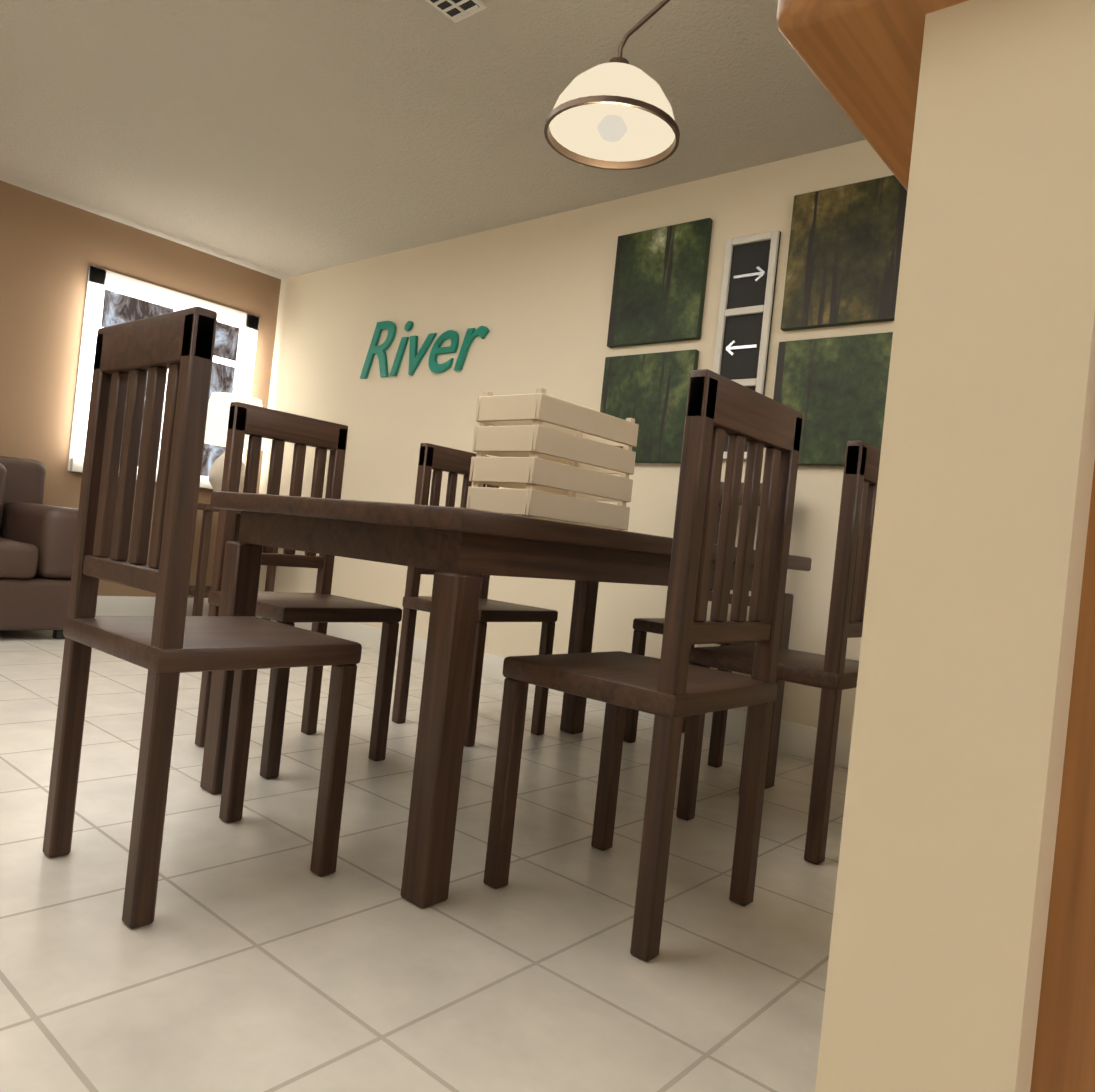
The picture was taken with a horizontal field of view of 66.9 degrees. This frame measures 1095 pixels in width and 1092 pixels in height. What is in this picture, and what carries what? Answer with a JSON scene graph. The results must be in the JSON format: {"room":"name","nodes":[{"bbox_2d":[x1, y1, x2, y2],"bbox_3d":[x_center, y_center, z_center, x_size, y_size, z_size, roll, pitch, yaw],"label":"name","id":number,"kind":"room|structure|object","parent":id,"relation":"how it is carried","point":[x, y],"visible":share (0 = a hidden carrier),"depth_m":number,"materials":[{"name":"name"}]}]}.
{"room":"dining room","nodes":[
{"label":"dining room","id":0,"kind":"room"},
{"bbox_2d":[0,180,280,597],"bbox_3d":[-3.549,-0.864,4.199,0.100,2.420,4.600,6,0,40],"label":"wall","id":1,"kind":"structure","parent":0,"point":[51,250],"depth_m":4.89,"materials":[{"name":"brown paint"}]},
{"bbox_2d":[95,596,208,615],"bbox_3d":[-3.637,0.281,4.143,0.014,0.125,4.560,6,0,40],"label":"baseboard","id":2,"kind":"structure","parent":1,"relation":"attached to","point":[106,605],"depth_m":5.29,"materials":[{"name":"white"}]},
{"bbox_2d":[67,265,258,492],"bbox_3d":[-2.459,-1.029,5.392,0.120,1.240,1.120,6,0,40],"label":"window","id":3,"kind":"structure","parent":1,"relation":"in","point":[100,281],"depth_m":5.13,"materials":[{"name":"white"}]},
{"bbox_2d":[0,630,847,1091],"bbox_3d":[-0.477,0.715,1.458,8.550,0.100,4.800,6,0,40],"label":"floor","id":4,"kind":"structure","parent":0,"point":[256,956],"depth_m":1.50,"materials":[{"name":"tile"}]},
{"bbox_2d":[0,455,77,638],"bbox_3d":[-3.324,-0.078,3.675,0.940,0.899,2.100,6,0,40],"label":"sofa","id":5,"kind":"object","parent":4,"relation":"on","point":[37,540],"visible":0.85,"depth_m":4.07,"materials":[{"name":"brown leather"}]},
{"bbox_2d":[43,306,361,928],"bbox_3d":[-0.663,0.117,1.670,0.420,1.049,0.420,6,0,40],"label":"dining chair","id":6,"kind":"object","parent":4,"relation":"on","point":[167,643],"visible":1,"depth_m":1.54,"materials":[{"name":"brown wood"}]},
{"bbox_2d":[188,503,277,620],"bbox_3d":[-2.092,0.124,5.279,0.540,0.759,0.540,6,0,40],"label":"side table","id":7,"kind":"object","parent":4,"relation":"on","point":[199,591],"visible":0.17,"depth_m":4.95,"materials":[{"name":"brown wood"}]},
{"bbox_2d":[204,392,268,491],"bbox_3d":[-2.015,-0.613,5.281,0.450,0.720,0.450,6,0,40],"label":"table lamp","id":8,"kind":"object","parent":7,"relation":"on","point":[219,403],"visible":0.31,"depth_m":5.14,"materials":[{"name":"beige ceramic"}]},
{"bbox_2d":[195,402,401,778],"bbox_3d":[-0.734,0.112,2.544,0.420,1.049,0.420,6,0,40],"label":"dining chair","id":9,"kind":"object","parent":4,"relation":"on","point":[321,607],"visible":0.81,"depth_m":2.55,"materials":[{"name":"brown wood"}]},
{"bbox_2d":[392,443,557,746],"bbox_3d":[-0.244,0.165,3.123,0.420,1.049,0.420,6,0,40],"label":"dining chair","id":10,"kind":"object","parent":4,"relation":"on","point":[439,460],"visible":0.6,"depth_m":3.09,"materials":[{"name":"brown wood"}]},
{"bbox_2d":[200,491,811,908],"bbox_3d":[-0.034,0.328,2.432,0.940,0.764,1.600,6,0,40],"label":"dining table","id":11,"kind":"object","parent":4,"relation":"on","point":[458,549],"visible":0.88,"depth_m":1.74,"materials":[{"name":"brown wood"}]},
{"bbox_2d":[466,388,638,530],"bbox_3d":[0.024,-0.232,2.433,0.240,0.360,0.460,6,0,40],"label":"crate","id":12,"kind":"object","parent":11,"relation":"on","point":[557,459],"visible":0.96,"depth_m":2.30,"materials":[{"name":"beige wood"}]},
{"bbox_2d":[483,369,802,961],"bbox_3d":[0.206,0.208,1.741,0.420,1.049,0.420,6,0,40],"label":"dining chair","id":13,"kind":"object","parent":4,"relation":"on","point":[670,688],"visible":1,"depth_m":1.62,"materials":[{"name":"brown wood"}]},
{"bbox_2d":[623,482,761,767],"bbox_3d":[0.625,0.255,3.194,0.420,1.049,0.420,6,0,40],"label":"dining chair","id":14,"kind":"object","parent":4,"relation":"on","point":[642,627],"visible":0.25,"depth_m":3.15,"materials":[{"name":"brown wood"}]},
{"bbox_2d":[676,441,880,864],"bbox_3d":[0.695,0.260,2.320,0.420,1.049,0.420,6,0,40],"label":"dining chair","id":15,"kind":"object","parent":4,"relation":"on","point":[832,673],"visible":0.58,"depth_m":2.06,"materials":[{"name":"brown wood"}]},
{"bbox_2d":[776,0,1094,1091],"bbox_3d":[1.347,0.275,1.266,1.056,1.151,2.596,6,0,40],"label":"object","id":16,"kind":"structure","parent":4,"relation":"on","point":[962,948],"depth_m":0.55,"materials":[{"name":"beige paint"}]},
{"bbox_2d":[0,0,865,278],"bbox_3d":[-0.216,-1.792,1.465,8.550,0.100,4.800,6,0,40],"label":"ceiling","id":17,"kind":"structure","parent":0,"point":[281,139],"depth_m":3.39,"materials":[{"name":"beige paint"}]},
{"bbox_2d":[426,0,486,22],"bbox_3d":[-0.371,-1.745,2.563,0.150,0.016,0.380,6,0,40],"label":"ceiling vent","id":18,"kind":"object","parent":17,"relation":"in","point":[455,11],"visible":1,"depth_m":2.66,"materials":[{"name":"white plastic"}]},
{"bbox_2d":[544,0,679,169],"bbox_3d":[0.276,-1.441,2.395,0.565,0.489,0.400,6,0,40],"label":"pendant light","id":19,"kind":"object","parent":17,"relation":"hanging from","point":[615,113],"visible":1,"depth_m":2.51,"materials":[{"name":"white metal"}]},
{"bbox_2d":[258,140,893,735],"bbox_3d":[1.167,-0.377,3.252,8.550,2.420,0.100,6,0,40],"label":"wall","id":20,"kind":"structure","parent":0,"point":[534,296],"depth_m":4.30,"materials":[{"name":"beige paint"}]},
{"bbox_2d":[360,321,488,378],"bbox_3d":[-0.740,-1.178,4.853,1.100,0.348,0.020,6,0,40],"label":"sign","id":21,"kind":"object","parent":20,"relation":"attached to","point":[471,335],"visible":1,"depth_m":4.88,"materials":[{"name":"teal plastic"}]},
{"bbox_2d":[256,616,850,768],"bbox_3d":[-0.177,0.640,4.219,5.215,0.125,0.018,6,0,40],"label":"baseboard","id":22,"kind":"structure","parent":20,"relation":"attached to","point":[797,739],"depth_m":3.48,"materials":[{"name":"white"}]},
{"bbox_2d":[600,349,698,462],"bbox_3d":[0.446,-0.631,3.794,0.495,0.500,0.032,6,0,40],"label":"picture","id":23,"kind":"object","parent":20,"relation":"attached to","point":[648,392],"visible":0.65,"depth_m":3.75,"materials":[{"name":"green"}]},
{"bbox_2d":[607,218,712,347],"bbox_3d":[0.504,-1.193,3.795,0.495,0.530,0.032,6,0,40],"label":"picture","id":24,"kind":"object","parent":20,"relation":"attached to","point":[659,285],"visible":0.98,"depth_m":3.77,"materials":[{"name":"green"}]},
{"bbox_2d":[713,230,780,459],"bbox_3d":[0.820,-0.839,3.500,0.240,0.950,0.027,6,0,40],"label":"picture frame","id":25,"kind":"object","parent":20,"relation":"attached to","point":[746,309],"visible":0.73,"depth_m":3.50,"materials":[{"name":"white painted wood"},{"name":"black chalkboard"}]},
{"bbox_2d":[773,332,892,465],"bbox_3d":[1.117,-0.563,3.220,0.505,0.500,0.032,6,0,40],"label":"picture","id":26,"kind":"object","parent":20,"relation":"attached to","point":[833,390],"visible":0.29,"depth_m":3.20,"materials":[{"name":"green"}]},
{"bbox_2d":[780,175,906,330],"bbox_3d":[1.176,-1.135,3.222,0.505,0.550,0.032,6,0,40],"label":"picture","id":27,"kind":"object","parent":20,"relation":"attached to","point":[844,255],"visible":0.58,"depth_m":3.22,"materials":[{"name":"green"}]},
{"label":"outside","id":28,"kind":"structure","parent":0,"visible":0},
{"bbox_2d":[101,290,238,476],"bbox_3d":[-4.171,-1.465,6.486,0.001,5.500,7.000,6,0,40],"label":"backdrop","id":29,"kind":"structure","parent":28,"point":[118,308],"depth_m":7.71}
]}

